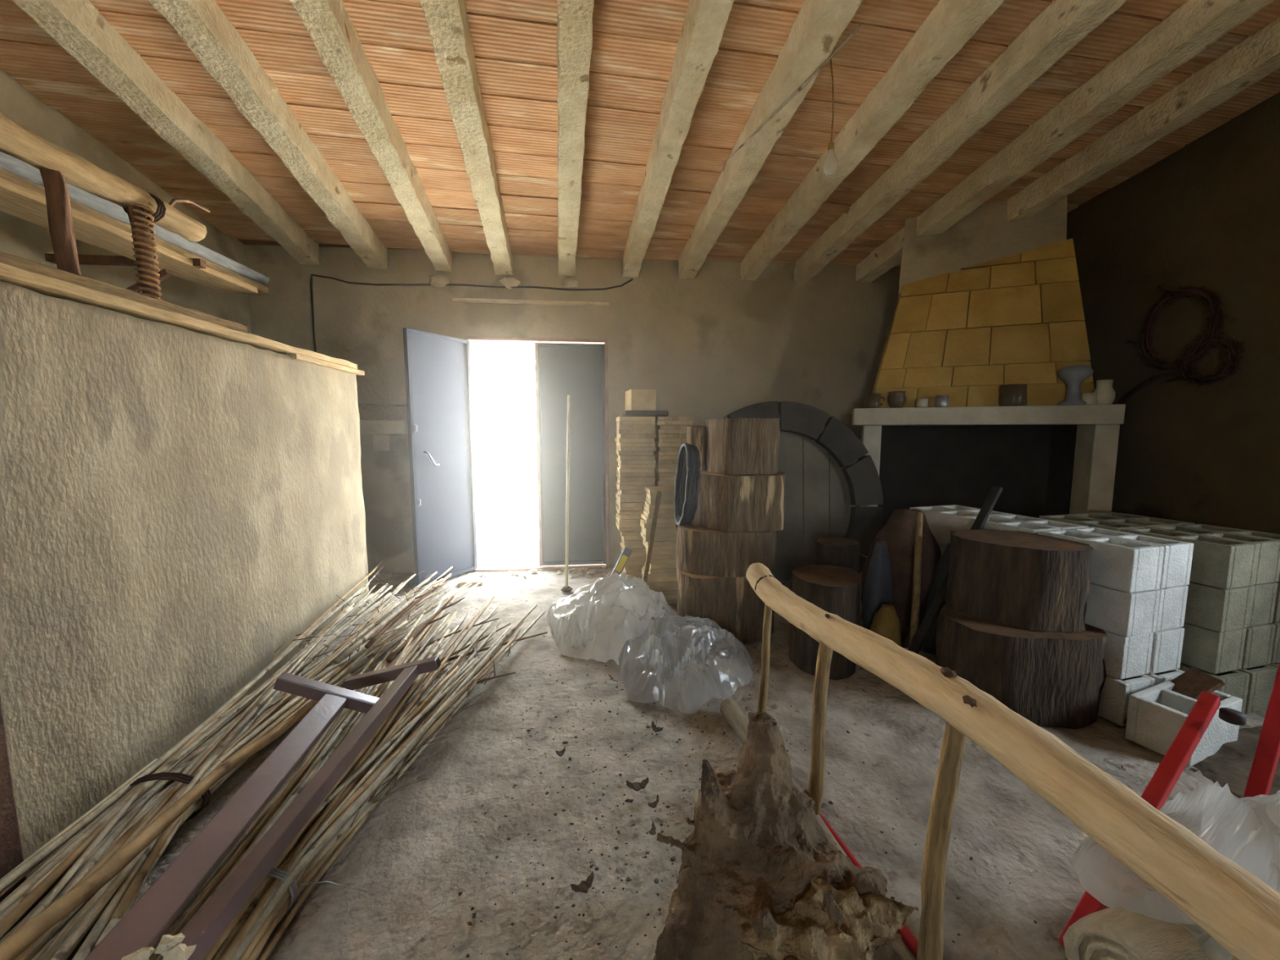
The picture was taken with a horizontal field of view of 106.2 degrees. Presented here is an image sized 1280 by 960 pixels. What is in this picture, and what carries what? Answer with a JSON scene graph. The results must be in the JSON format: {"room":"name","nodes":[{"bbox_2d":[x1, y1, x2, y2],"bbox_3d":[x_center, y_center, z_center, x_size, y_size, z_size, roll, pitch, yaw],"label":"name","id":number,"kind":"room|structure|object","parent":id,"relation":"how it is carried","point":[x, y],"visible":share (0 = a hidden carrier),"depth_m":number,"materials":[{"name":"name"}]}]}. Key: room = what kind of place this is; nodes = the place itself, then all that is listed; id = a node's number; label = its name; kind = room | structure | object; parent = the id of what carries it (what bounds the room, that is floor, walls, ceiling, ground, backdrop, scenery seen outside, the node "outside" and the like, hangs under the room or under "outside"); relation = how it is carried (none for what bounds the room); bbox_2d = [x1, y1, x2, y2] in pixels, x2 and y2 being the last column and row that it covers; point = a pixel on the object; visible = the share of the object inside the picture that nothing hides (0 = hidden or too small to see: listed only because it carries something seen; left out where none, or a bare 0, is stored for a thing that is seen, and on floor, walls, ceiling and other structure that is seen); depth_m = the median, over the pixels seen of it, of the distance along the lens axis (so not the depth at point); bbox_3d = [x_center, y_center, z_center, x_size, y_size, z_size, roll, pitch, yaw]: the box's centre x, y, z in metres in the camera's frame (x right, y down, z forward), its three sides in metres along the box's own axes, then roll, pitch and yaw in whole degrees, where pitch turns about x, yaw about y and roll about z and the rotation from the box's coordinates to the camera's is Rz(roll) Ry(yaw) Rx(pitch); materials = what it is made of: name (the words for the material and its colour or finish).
{"room":"rustic storage room","nodes":[
{"label":"rustic storage room","id":0,"kind":"room"},
{"bbox_2d":[0,68,251,333],"bbox_3d":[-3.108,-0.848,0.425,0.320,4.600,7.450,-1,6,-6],"label":"wooden beam","id":1,"kind":"structure","parent":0,"point":[20,237],"depth_m":2.83,"materials":[{"name":"paint"}]},
{"bbox_2d":[44,253,206,293],"bbox_3d":[-2.804,-1.012,2.638,0.780,0.404,0.040,-1,6,-6],"label":"wall bracket","id":2,"kind":"object","parent":1,"relation":"attached to","point":[93,260],"visible":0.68,"depth_m":2.60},
{"bbox_3d":[-2.630,-0.815,0.958,0.780,0.353,0.040,-1,6,-6],"label":"wall bracket","id":3,"kind":"object","parent":1,"relation":"attached to","visible":0},
{"bbox_2d":[0,177,257,293],"bbox_3d":[-2.496,-1.114,1.876,0.248,0.046,2.550,-1,6,-6],"label":"plank","id":4,"kind":"object","parent":3,"relation":"on","point":[15,200],"visible":0.76,"depth_m":2.25,"materials":[{"name":"wood"}]},
{"bbox_2d":[0,167,268,294],"bbox_3d":[-2.512,-1.177,2.075,0.177,0.054,2.460,-1,6,-6],"label":"board","id":5,"kind":"object","parent":4,"relation":"on","point":[263,290],"visible":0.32,"depth_m":2.26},
{"bbox_2d":[0,151,270,285],"bbox_3d":[-2.445,-1.207,1.907,0.150,0.050,2.720,-1,6,-6],"label":"pipe","id":6,"kind":"object","parent":5,"relation":"on","point":[9,163],"visible":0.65,"depth_m":2.23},
{"bbox_2d":[0,262,368,879],"bbox_3d":[-1.965,0.214,2.206,0.205,1.825,2.835,-1,6,-6],"label":"wall partition","id":7,"kind":"structure","parent":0,"point":[181,495],"depth_m":1.80,"materials":[{"name":"beige paint"}]},
{"bbox_2d":[0,112,248,333],"bbox_3d":[-1.909,-0.873,1.515,0.148,0.496,1.674,-1,6,-6],"label":"press","id":8,"kind":"object","parent":7,"relation":"on","point":[57,166],"visible":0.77,"depth_m":1.64,"materials":[{"name":"brown wood"}]},
{"bbox_2d":[244,244,948,573],"bbox_3d":[0.018,-1.273,4.596,7.400,4.600,0.349,-1,6,-6],"label":"wall","id":9,"kind":"structure","parent":0,"point":[716,344],"depth_m":4.43,"materials":[{"name":"paint"}]},
{"bbox_2d":[360,420,408,450],"bbox_3d":[-2.253,-0.388,4.194,0.500,0.260,0.260,-1,6,-6],"label":"wall shelf","id":10,"kind":"object","parent":9,"relation":"attached to","point":[385,437],"visible":0.63,"depth_m":4.08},
{"bbox_2d":[358,403,407,420],"bbox_3d":[-2.255,-0.586,4.184,0.500,0.147,0.164,-1,6,-6],"label":"timber offcut","id":11,"kind":"object","parent":10,"relation":"on","point":[367,411],"visible":0.66,"depth_m":4.12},
{"bbox_2d":[310,274,632,352],"bbox_3d":[-1.450,-1.362,4.302,2.786,0.936,0.016,-1,6,-6],"label":"cable","id":12,"kind":"object","parent":9,"relation":"attached to","point":[312,275],"visible":0.94,"depth_m":4.21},
{"bbox_2d":[403,327,608,586],"bbox_3d":[-1.155,-0.218,4.400,1.718,2.140,0.476,-3,6,-24],"label":"door","id":13,"kind":"structure","parent":9,"relation":"in","point":[437,367],"depth_m":4.39,"materials":[{"name":"blue paint"}]},
{"bbox_2d":[452,297,608,306],"bbox_3d":[-0.967,-1.596,4.317,1.370,0.029,0.062,-1,6,-6],"label":"trim","id":14,"kind":"structure","parent":9,"relation":"attached to","point":[454,300],"depth_m":4.30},
{"bbox_2d":[472,558,608,572],"bbox_3d":[-0.948,0.869,4.725,1.260,0.112,0.370,-1,6,-6],"label":"threshold","id":15,"kind":"object","parent":9,"relation":"attached to","point":[513,564],"depth_m":4.60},
{"bbox_2d":[0,0,1279,283],"bbox_3d":[0.571,-2.196,0.896,7.500,1.432,8.084,-1,6,-10],"label":"ceiling","id":16,"kind":"structure","parent":0,"point":[567,131],"depth_m":2.63,"materials":[{"name":"wood"}]},
{"bbox_2d":[720,24,861,166],"bbox_3d":[0.722,-1.926,2.488,0.025,0.142,0.956,-3,7,-28],"label":"cable","id":17,"kind":"object","parent":16,"relation":"hanging from","point":[859,26],"visible":1,"depth_m":2.33,"materials":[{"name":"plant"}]},
{"bbox_2d":[822,58,838,176],"bbox_3d":[0.923,-1.748,2.310,0.072,0.532,0.072,-1,6,-6],"label":"light bulb","id":18,"kind":"object","parent":16,"relation":"hanging from","point":[830,164],"visible":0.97,"depth_m":2.31,"materials":[{"name":"clear glass"}]},
{"bbox_2d":[29,567,1266,959],"bbox_3d":[0.395,1.195,1.173,7.400,0.023,7.800,-1,6,-6],"label":"floor","id":19,"kind":"structure","parent":0,"point":[420,846],"depth_m":1.65,"materials":[{"name":"concrete"}]},
{"bbox_2d":[0,696,26,902],"bbox_3d":[-1.741,0.335,1.147,0.067,1.700,0.240,-1,6,-6],"label":"post","id":20,"kind":"object","parent":19,"relation":"on","point":[11,846],"visible":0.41,"depth_m":1.30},
{"bbox_2d":[0,560,483,959],"bbox_3d":[-1.472,0.946,2.225,0.800,0.275,3.466,-1,6,-7],"label":"bundle","id":21,"kind":"object","parent":19,"relation":"on","point":[95,838],"visible":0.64,"depth_m":1.57,"materials":[{"name":"plant"}]},
{"bbox_2d":[120,933,196,959],"bbox_3d":[-0.946,0.932,0.953,0.125,0.038,0.054,-1,6,-6],"label":"scrap","id":22,"kind":"object","parent":21,"relation":"on","point":[171,947],"visible":1,"depth_m":0.95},
{"bbox_2d":[0,699,318,959],"bbox_3d":[-1.323,0.970,1.287,0.090,0.059,1.391,0,6,0],"label":"pole","id":23,"kind":"object","parent":21,"relation":"on","point":[24,937],"visible":0.88,"depth_m":1.23,"materials":[{"name":"beige wood"}]},
{"bbox_2d":[158,655,440,959],"bbox_3d":[-1.058,0.978,1.409,0.422,0.135,1.708,-1,6,-6],"label":"steel leg","id":24,"kind":"object","parent":21,"relation":"on","point":[207,926],"visible":0.97,"depth_m":1.35,"materials":[{"name":"metal"}]},
{"bbox_2d":[333,566,457,664],"bbox_3d":[-1.393,0.740,3.008,0.135,0.105,1.506,0,6,-1],"label":"branch","id":25,"kind":"object","parent":21,"relation":"on","point":[338,660],"visible":1,"depth_m":2.64,"materials":[{"name":"beige wood"}]},
{"bbox_2d":[157,595,545,959],"bbox_3d":[-1.075,1.026,1.976,0.718,0.168,2.884,0,6,3],"label":"bundle","id":26,"kind":"object","parent":19,"relation":"on","point":[388,749],"visible":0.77,"depth_m":1.63,"materials":[{"name":"plant"}]},
{"bbox_2d":[84,671,379,959],"bbox_3d":[-1.173,0.931,1.255,0.389,0.193,1.441,-1,6,-6],"label":"steel leg","id":27,"kind":"object","parent":26,"relation":"on","point":[150,917],"visible":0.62,"depth_m":1.27,"materials":[{"name":"metal"}]},
{"bbox_2d":[274,570,514,836],"bbox_3d":[-1.314,0.899,2.664,1.158,0.292,2.400,-1,6,-6],"label":"litter","id":28,"kind":"object","parent":26,"relation":"on","point":[406,580],"visible":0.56,"depth_m":2.49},
{"bbox_2d":[560,395,573,591],"bbox_3d":[-0.612,0.096,3.975,0.100,1.603,0.353,-1,6,-6],"label":"leaning pole","id":29,"kind":"object","parent":19,"relation":"on","point":[566,588],"visible":1,"depth_m":3.96,"materials":[{"name":"wood"}]},
{"bbox_2d":[546,572,677,665],"bbox_3d":[-0.140,0.796,3.136,0.848,0.372,0.945,-2,6,-19],"label":"plastic bag","id":30,"kind":"object","parent":19,"relation":"on","point":[596,621],"visible":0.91,"depth_m":2.89,"materials":[{"name":"plastic"}]},
{"bbox_2d":[640,485,677,604],"bbox_3d":[0.223,0.492,3.732,0.436,0.860,0.335,-1,6,-5],"label":"stack of tiles","id":31,"kind":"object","parent":19,"relation":"on","point":[668,490],"depth_m":3.58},
{"bbox_2d":[617,611,752,714],"bbox_3d":[0.264,0.903,2.640,0.768,0.259,0.888,-1,6,-6],"label":"plastic bag","id":32,"kind":"object","parent":19,"relation":"on","point":[686,662],"visible":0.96,"depth_m":2.44,"materials":[{"name":"plastic"}]},
{"bbox_2d":[676,565,776,644],"bbox_3d":[0.562,0.767,3.189,0.665,0.426,0.540,-1,6,-6],"label":"log round","id":33,"kind":"object","parent":19,"relation":"on","point":[732,603],"visible":0.53,"depth_m":2.92,"materials":[{"name":"brown wood"}]},
{"bbox_2d":[675,523,776,577],"bbox_3d":[0.543,0.422,3.132,0.635,0.276,0.510,-1,6,-6],"label":"log round","id":34,"kind":"object","parent":33,"relation":"on","point":[699,550],"visible":0.79,"depth_m":2.90,"materials":[{"name":"brown wood"}]},
{"bbox_2d":[673,442,701,525],"bbox_3d":[0.300,0.028,3.126,0.126,0.542,0.465,-1,6,-6],"label":"coil","id":35,"kind":"object","parent":34,"relation":"on","point":[686,501],"visible":1,"depth_m":2.99,"materials":[{"name":"black rubber"}]},
{"bbox_2d":[684,470,785,532],"bbox_3d":[0.615,0.113,3.128,0.617,0.341,0.538,-1,6,-6],"label":"log round","id":36,"kind":"object","parent":34,"relation":"on","point":[731,503],"visible":0.77,"depth_m":2.88,"materials":[{"name":"brown wood"}]},
{"bbox_2d":[686,425,706,470],"bbox_3d":[0.369,-0.217,3.231,0.113,0.296,0.163,-3,7,-29],"label":"split billet","id":37,"kind":"object","parent":36,"relation":"on","point":[696,435],"visible":0.61,"depth_m":3.17,"materials":[{"name":"brown wood"}]},
{"bbox_2d":[706,417,780,474],"bbox_3d":[0.648,-0.227,3.102,0.424,0.341,0.466,-1,6,-6],"label":"log round","id":38,"kind":"object","parent":36,"relation":"on","point":[734,446],"visible":1,"depth_m":2.89,"materials":[{"name":"brown wood"}]},
{"bbox_2d":[453,658,1037,959],"bbox_3d":[0.390,1.109,1.929,1.962,0.012,1.719,-1,6,-6],"label":"crumbs","id":39,"kind":"object","parent":19,"relation":"on","point":[673,859],"visible":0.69,"depth_m":1.60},
{"bbox_2d":[673,400,883,591],"bbox_3d":[1.030,0.198,3.587,1.559,1.561,0.271,0,6,-3],"label":"wheel","id":40,"kind":"object","parent":19,"relation":"on","point":[826,468],"visible":0.34,"depth_m":3.60,"materials":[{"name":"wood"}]},
{"bbox_2d":[653,711,919,959],"bbox_3d":[0.291,0.925,1.103,0.586,0.610,0.444,-2,6,-19],"label":"tree stump","id":41,"kind":"object","parent":19,"relation":"on","point":[760,877],"visible":1,"depth_m":1.05,"materials":[{"name":"brown wood"}]},
{"bbox_2d":[788,564,859,679],"bbox_3d":[1.041,0.775,2.718,0.362,0.506,0.440,3,6,25],"label":"log round","id":42,"kind":"object","parent":19,"relation":"on","point":[834,589],"visible":0.63,"depth_m":2.57,"materials":[{"name":"brown wood"}]},
{"bbox_2d":[815,537,859,573],"bbox_3d":[1.293,0.688,3.175,0.287,0.586,0.260,-1,6,-6],"label":"log round","id":43,"kind":"object","parent":42,"relation":"on","point":[833,551],"visible":0.32,"depth_m":3.06,"materials":[{"name":"brown wood"}]},
{"bbox_2d":[797,783,918,959],"bbox_3d":[0.643,1.145,1.371,0.038,0.030,1.160,-1,6,-13],"label":"pipe","id":44,"kind":"object","parent":19,"relation":"on","point":[908,937],"visible":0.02,"depth_m":1.23,"materials":[{"name":"metal"}]},
{"bbox_2d":[862,541,893,630],"bbox_3d":[1.386,0.686,2.810,0.142,0.664,0.144,1,6,-6],"label":"bundle","id":45,"kind":"object","parent":19,"relation":"on","point":[877,590],"visible":0.7,"depth_m":2.75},
{"bbox_2d":[869,604,901,646],"bbox_3d":[1.352,0.859,2.655,0.159,0.357,0.143,0,6,-1],"label":"sack","id":46,"kind":"object","parent":19,"relation":"on","point":[886,622],"visible":0.56,"depth_m":2.60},
{"bbox_2d":[861,508,941,648],"bbox_3d":[1.633,0.588,2.978,0.437,0.842,0.358,-2,6,-17],"label":"shovel","id":47,"kind":"object","parent":19,"relation":"on","point":[899,531],"visible":0.51,"depth_m":2.83,"materials":[{"name":"metal"}]},
{"bbox_2d":[908,511,923,647],"bbox_3d":[1.536,0.611,2.675,0.042,0.831,0.352,3,7,30],"label":"wooden pole","id":48,"kind":"object","parent":19,"relation":"on","point":[919,516],"visible":0.76,"depth_m":2.68,"materials":[{"name":"brown wood"}]},
{"bbox_2d":[920,542,950,653],"bbox_3d":[1.769,0.696,2.831,0.200,0.658,0.138,-1,6,-11],"label":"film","id":49,"kind":"object","parent":19,"relation":"on","point":[942,567],"visible":0.32,"depth_m":2.80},
{"bbox_2d":[907,485,1002,653],"bbox_3d":[1.701,0.540,2.631,0.770,0.981,0.045,-3,6,-25],"label":"bar","id":50,"kind":"object","parent":19,"relation":"on","point":[926,624],"visible":0.48,"depth_m":2.60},
{"bbox_2d":[852,195,1125,592],"bbox_3d":[2.660,-0.631,4.020,1.630,3.060,1.250,2,6,22],"label":"fireplace","id":51,"kind":"object","parent":19,"relation":"on","point":[987,302],"visible":0.79,"depth_m":3.65,"materials":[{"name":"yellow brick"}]},
{"bbox_2d":[871,238,1094,408],"bbox_3d":[2.698,-1.165,3.768,1.767,1.202,1.209,-1,6,-6],"label":"hood","id":52,"kind":"object","parent":51,"relation":"attached to","point":[966,324],"depth_m":3.57,"materials":[{"name":"tile"}]},
{"bbox_2d":[852,404,1125,425],"bbox_3d":[2.489,-0.479,3.612,1.630,0.130,0.340,2,6,22],"label":"mantel shelf","id":53,"kind":"object","parent":51,"relation":"attached to","point":[955,414],"depth_m":3.43,"materials":[{"name":"stone"}]},
{"bbox_2d":[999,383,1026,405],"bbox_3d":[2.645,-0.599,3.412,0.151,0.150,0.151,-1,6,-6],"label":"clay jar","id":54,"kind":"object","parent":51,"relation":"on","point":[1015,394],"visible":0.93,"depth_m":3.35,"materials":[{"name":"brown ceramic"}]},
{"bbox_2d":[1057,364,1093,404],"bbox_3d":[2.960,-0.644,3.278,0.182,0.266,0.182,-1,6,-6],"label":"ceramic vase","id":55,"kind":"object","parent":51,"relation":"on","point":[1074,375],"visible":0.96,"depth_m":3.24,"materials":[{"name":"grey ceramic"}]},
{"bbox_2d":[720,562,1279,959],"bbox_3d":[0.626,0.786,1.122,0.169,0.803,2.142,-1,6,-10],"label":"ladder","id":56,"kind":"object","parent":19,"relation":"on","point":[1239,910],"visible":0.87,"depth_m":0.83,"materials":[{"name":"brown wood"}]},
{"bbox_2d":[935,604,1107,728],"bbox_3d":[1.817,0.862,2.360,0.676,0.406,0.567,-1,6,-6],"label":"log","id":57,"kind":"object","parent":19,"relation":"on","point":[1051,678],"visible":0.75,"depth_m":2.12,"materials":[{"name":"brown wood"}]},
{"bbox_2d":[944,528,1093,632],"bbox_3d":[1.849,0.469,2.359,0.563,0.376,0.488,-1,6,-6],"label":"log","id":58,"kind":"object","parent":57,"relation":"on","point":[1027,580],"visible":0.99,"depth_m":2.20,"materials":[{"name":"brown wood"}]},
{"bbox_2d":[1097,673,1155,726],"bbox_3d":[2.164,0.970,2.327,0.195,0.195,0.395,-2,6,-16],"label":"concrete block","id":59,"kind":"object","parent":19,"relation":"on","point":[1113,704],"visible":0.21,"depth_m":2.14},
{"bbox_2d":[1102,629,1153,679],"bbox_3d":[2.172,0.769,2.340,0.195,0.195,0.395,-2,6,-16],"label":"concrete block","id":60,"kind":"object","parent":59,"relation":"on","point":[1124,657],"visible":0.32,"depth_m":2.15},
{"bbox_2d":[1084,582,1159,637],"bbox_3d":[2.170,0.572,2.311,0.195,0.195,0.395,-2,6,-16],"label":"concrete block","id":61,"kind":"object","parent":60,"relation":"on","point":[1122,613],"visible":0.41,"depth_m":2.14,"materials":[{"name":"concrete"}]},
{"bbox_2d":[1037,528,1164,592],"bbox_3d":[2.170,0.373,2.295,0.195,0.195,0.395,-2,6,-16],"label":"concrete block","id":62,"kind":"object","parent":61,"relation":"on","point":[1116,563],"visible":0.66,"depth_m":2.13,"materials":[{"name":"concrete"}]},
{"bbox_2d":[1062,906,1211,959],"bbox_3d":[1.485,1.067,1.113,0.971,0.264,0.269,-1,6,-14],"label":"log","id":63,"kind":"object","parent":19,"relation":"on","point":[1118,933],"visible":0.48,"depth_m":1.03,"materials":[{"name":"wood"}]},
{"bbox_2d":[1072,781,1279,959],"bbox_3d":[1.524,0.814,1.061,0.898,0.357,0.447,-1,6,-6],"label":"plastic bag","id":64,"kind":"object","parent":63,"relation":"on","point":[1246,831],"visible":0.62,"depth_m":1.09,"materials":[{"name":"plastic"}]},
{"bbox_2d":[1144,668,1184,685],"bbox_3d":[2.373,0.965,2.377,0.195,0.195,0.395,-2,6,-16],"label":"concrete block","id":65,"kind":"object","parent":19,"relation":"on","point":[1160,677],"visible":0.1,"depth_m":2.18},
{"bbox_2d":[1149,626,1184,674],"bbox_3d":[2.365,0.764,2.388,0.195,0.195,0.395,-2,6,-16],"label":"concrete block","id":66,"kind":"object","parent":65,"relation":"on","point":[1167,644],"visible":0.29,"depth_m":2.19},
{"bbox_2d":[1155,585,1188,631],"bbox_3d":[2.366,0.566,2.373,0.195,0.195,0.395,-2,6,-16],"label":"concrete block","id":67,"kind":"object","parent":66,"relation":"on","point":[1172,600],"visible":0.3,"depth_m":2.18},
{"bbox_2d":[1066,527,1193,588],"bbox_3d":[2.367,0.368,2.352,0.195,0.195,0.395,-2,6,-16],"label":"concrete block","id":68,"kind":"object","parent":67,"relation":"on","point":[1177,555],"visible":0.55,"depth_m":2.17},
{"bbox_2d":[1057,662,1279,948],"bbox_3d":[1.528,0.862,1.371,1.037,0.595,0.110,-2,6,-20],"label":"trestle","id":69,"kind":"object","parent":19,"relation":"on","point":[1267,754],"visible":0.5,"depth_m":1.43,"materials":[{"name":"paint"}]},
{"bbox_2d":[1124,678,1242,766],"bbox_3d":[2.277,1.001,2.015,0.395,0.195,0.195,-2,6,-22],"label":"block","id":70,"kind":"object","parent":19,"relation":"on","point":[1156,714],"visible":0.71,"depth_m":1.97,"materials":[{"name":"white concrete"}]},
{"bbox_2d":[1123,666,1225,724],"bbox_3d":[2.285,0.956,2.082,0.307,0.259,0.120,1,6,6],"label":"scrap","id":71,"kind":"object","parent":70,"relation":"on","point":[1191,683],"visible":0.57,"depth_m":2.06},
{"bbox_2d":[1177,662,1249,714],"bbox_3d":[2.642,0.966,2.368,0.195,0.195,0.395,-2,6,-15],"label":"concrete block","id":72,"kind":"object","parent":19,"relation":"on","point":[1236,682],"visible":0.12,"depth_m":2.19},
{"bbox_2d":[1180,622,1246,674],"bbox_3d":[2.649,0.764,2.386,0.195,0.195,0.395,-2,6,-15],"label":"concrete block","id":73,"kind":"object","parent":72,"relation":"on","point":[1212,651],"visible":0.35,"depth_m":2.21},
{"bbox_2d":[1184,581,1252,632],"bbox_3d":[2.645,0.567,2.362,0.195,0.195,0.395,-2,6,-15],"label":"concrete block","id":74,"kind":"object","parent":73,"relation":"on","point":[1216,609],"visible":0.32,"depth_m":2.18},
{"bbox_2d":[1122,527,1258,589],"bbox_3d":[2.649,0.369,2.342,0.195,0.195,0.395,-2,6,-15],"label":"concrete block","id":75,"kind":"object","parent":74,"relation":"on","point":[1219,562],"visible":0.67,"depth_m":2.17,"materials":[{"name":"concrete"}]},
{"bbox_2d":[1188,725,1279,797],"bbox_3d":[2.562,1.065,1.789,0.840,0.151,0.640,-1,6,-6],"label":"heap","id":76,"kind":"object","parent":19,"relation":"on","point":[1231,764],"visible":0.31,"depth_m":1.86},
{"bbox_2d":[1235,664,1278,713],"bbox_3d":[2.850,0.961,2.422,0.195,0.195,0.395,-1,6,-14],"label":"concrete block","id":77,"kind":"object","parent":19,"relation":"on","point":[1262,678],"visible":0.23,"depth_m":2.23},
{"bbox_2d":[1241,622,1275,668],"bbox_3d":[2.845,0.759,2.433,0.195,0.195,0.395,-1,6,-14],"label":"concrete block","id":78,"kind":"object","parent":77,"relation":"on","point":[1259,640],"visible":0.3,"depth_m":2.24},
{"bbox_2d":[1247,582,1277,626],"bbox_3d":[2.839,0.561,2.421,0.195,0.195,0.395,-2,6,-15],"label":"concrete block","id":79,"kind":"object","parent":78,"relation":"on","point":[1263,598],"visible":0.26,"depth_m":2.23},
{"bbox_2d":[1148,524,1279,584],"bbox_3d":[2.841,0.363,2.401,0.195,0.195,0.395,-1,6,-14],"label":"concrete block","id":80,"kind":"object","parent":79,"relation":"on","point":[1268,562],"visible":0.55,"depth_m":2.22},
{"bbox_2d":[1267,662,1279,667],"bbox_3d":[3.045,0.955,2.481,0.195,0.195,0.395,-2,6,-15],"label":"concrete block","id":81,"kind":"object","parent":19,"relation":"on","point":[1275,664],"visible":0.04,"depth_m":2.28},
{"bbox_2d":[1269,622,1279,663],"bbox_3d":[3.040,0.754,2.483,0.195,0.195,0.395,-2,6,-14],"label":"concrete block","id":82,"kind":"object","parent":81,"relation":"on","point":[1275,658],"visible":0.13,"depth_m":2.27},
{"bbox_2d":[1272,581,1279,622],"bbox_3d":[3.038,0.555,2.471,0.195,0.195,0.395,-2,6,-15],"label":"concrete block","id":83,"kind":"object","parent":82,"relation":"on","point":[1276,619],"visible":0.11,"depth_m":2.26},
{"bbox_2d":[1177,523,1279,581],"bbox_3d":[3.038,0.358,2.445,0.195,0.195,0.395,-2,6,-15],"label":"concrete block","id":84,"kind":"object","parent":83,"relation":"on","point":[1204,526],"visible":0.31,"depth_m":2.45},
{"bbox_3d":[-0.009,0.864,4.165,0.295,0.032,0.410,-1,6,-7],"label":"tile","id":85,"kind":"structure","parent":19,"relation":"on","visible":0},
{"bbox_3d":[-0.008,0.831,4.151,0.295,0.033,0.410,-1,6,-7],"label":"tile","id":86,"kind":"structure","parent":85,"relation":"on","visible":0},
{"bbox_3d":[-0.008,0.796,4.158,0.295,0.032,0.410,0,6,-4],"label":"tile","id":87,"kind":"structure","parent":86,"relation":"on","visible":0},
{"bbox_2d":[614,429,686,577],"bbox_3d":[0.110,0.177,4.104,0.634,1.206,0.439,-1,6,-7],"label":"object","id":88,"kind":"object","parent":87,"relation":"on","point":[619,448],"depth_m":3.87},
{"bbox_2d":[616,416,693,429],"bbox_3d":[0.114,-0.475,4.033,0.623,0.102,0.419,-1,6,-6],"label":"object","id":89,"kind":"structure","parent":88,"relation":"on","point":[620,418],"depth_m":3.84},
{"bbox_2d":[622,410,668,417],"bbox_3d":[0.038,-0.554,4.040,0.350,0.045,0.360,-1,6,-6],"label":"stone slab","id":90,"kind":"object","parent":89,"relation":"on","point":[627,413],"visible":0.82,"depth_m":3.86,"materials":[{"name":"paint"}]},
{"bbox_2d":[625,388,656,410],"bbox_3d":[0.003,-0.663,4.025,0.210,0.175,0.260,-1,6,-13],"label":"block","id":91,"kind":"object","parent":90,"relation":"on","point":[636,399],"visible":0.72,"depth_m":3.90,"materials":[{"name":"stone"}]},
{"bbox_3d":[2.058,0.932,2.706,0.195,0.195,0.395,-2,6,-16],"label":"concrete block","id":92,"kind":"object","parent":19,"relation":"on","visible":0},
{"bbox_3d":[2.062,0.730,2.716,0.195,0.195,0.395,-2,6,-15],"label":"concrete block","id":93,"kind":"object","parent":92,"relation":"on","visible":0},
{"bbox_3d":[2.058,0.532,2.704,0.195,0.195,0.395,-2,6,-15],"label":"concrete block","id":94,"kind":"object","parent":93,"relation":"on","visible":0},
{"bbox_2d":[963,515,1061,533],"bbox_3d":[2.058,0.333,2.687,0.195,0.195,0.395,-2,6,-16],"label":"concrete block","id":95,"kind":"object","parent":94,"relation":"on","point":[992,522],"visible":0.35,"depth_m":2.66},
{"bbox_3d":[1.949,0.892,3.095,0.195,0.195,0.395,-2,6,-16],"label":"concrete block","id":96,"kind":"object","parent":19,"relation":"on","visible":0},
{"bbox_3d":[1.952,0.691,3.102,0.195,0.195,0.395,-2,6,-17],"label":"concrete block","id":97,"kind":"object","parent":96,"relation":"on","visible":0},
{"bbox_2d":[937,543,946,556],"bbox_3d":[1.952,0.492,3.091,0.195,0.195,0.395,-2,6,-16],"label":"concrete block","id":98,"kind":"object","parent":97,"relation":"on","point":[942,547],"visible":0.02,"depth_m":2.99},
{"bbox_2d":[909,506,977,545],"bbox_3d":[1.949,0.295,3.060,0.195,0.195,0.395,-2,6,-16],"label":"concrete block","id":99,"kind":"object","parent":98,"relation":"on","point":[940,521],"visible":0.38,"depth_m":2.99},
{"bbox_3d":[2.542,0.926,2.758,0.195,0.195,0.395,-2,6,-15],"label":"concrete block","id":100,"kind":"object","parent":19,"relation":"on","visible":0},
{"bbox_3d":[2.544,0.725,2.770,0.195,0.195,0.395,-1,6,-14],"label":"concrete block","id":101,"kind":"object","parent":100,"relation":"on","visible":0},
{"bbox_3d":[2.545,0.527,2.754,0.195,0.195,0.395,-2,6,-15],"label":"concrete block","id":102,"kind":"object","parent":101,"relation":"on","visible":0},
{"bbox_2d":[1039,514,1143,531],"bbox_3d":[2.541,0.329,2.733,0.195,0.195,0.395,-1,6,-14],"label":"concrete block","id":103,"kind":"object","parent":102,"relation":"on","point":[1090,522],"visible":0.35,"depth_m":2.71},
{"bbox_2d":[1035,92,1279,534],"bbox_3d":[3.944,-0.921,1.148,0.300,4.600,7.450,-1,6,-6],"label":"wall","id":104,"kind":"structure","parent":0,"point":[1206,214],"depth_m":3.11,"materials":[{"name":"paint"}]},
{"bbox_2d":[1120,284,1246,404],"bbox_3d":[3.529,-0.904,3.138,0.111,0.796,0.665,-1,6,-6],"label":"coil","id":105,"kind":"object","parent":104,"relation":"hanging from","point":[1215,326],"visible":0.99,"depth_m":3.06,"materials":[{"name":"metal"}]},
{"label":"outside","id":106,"kind":"structure","parent":0,"visible":0},
{"bbox_2d":[476,411,539,559],"bbox_3d":[-1.319,-1.036,12.763,24.000,2.195,16.000,-1,6,-6],"label":"ground","id":107,"kind":"structure","parent":106,"point":[508,511],"depth_m":7.36,"materials":[{"name":"white"}]},
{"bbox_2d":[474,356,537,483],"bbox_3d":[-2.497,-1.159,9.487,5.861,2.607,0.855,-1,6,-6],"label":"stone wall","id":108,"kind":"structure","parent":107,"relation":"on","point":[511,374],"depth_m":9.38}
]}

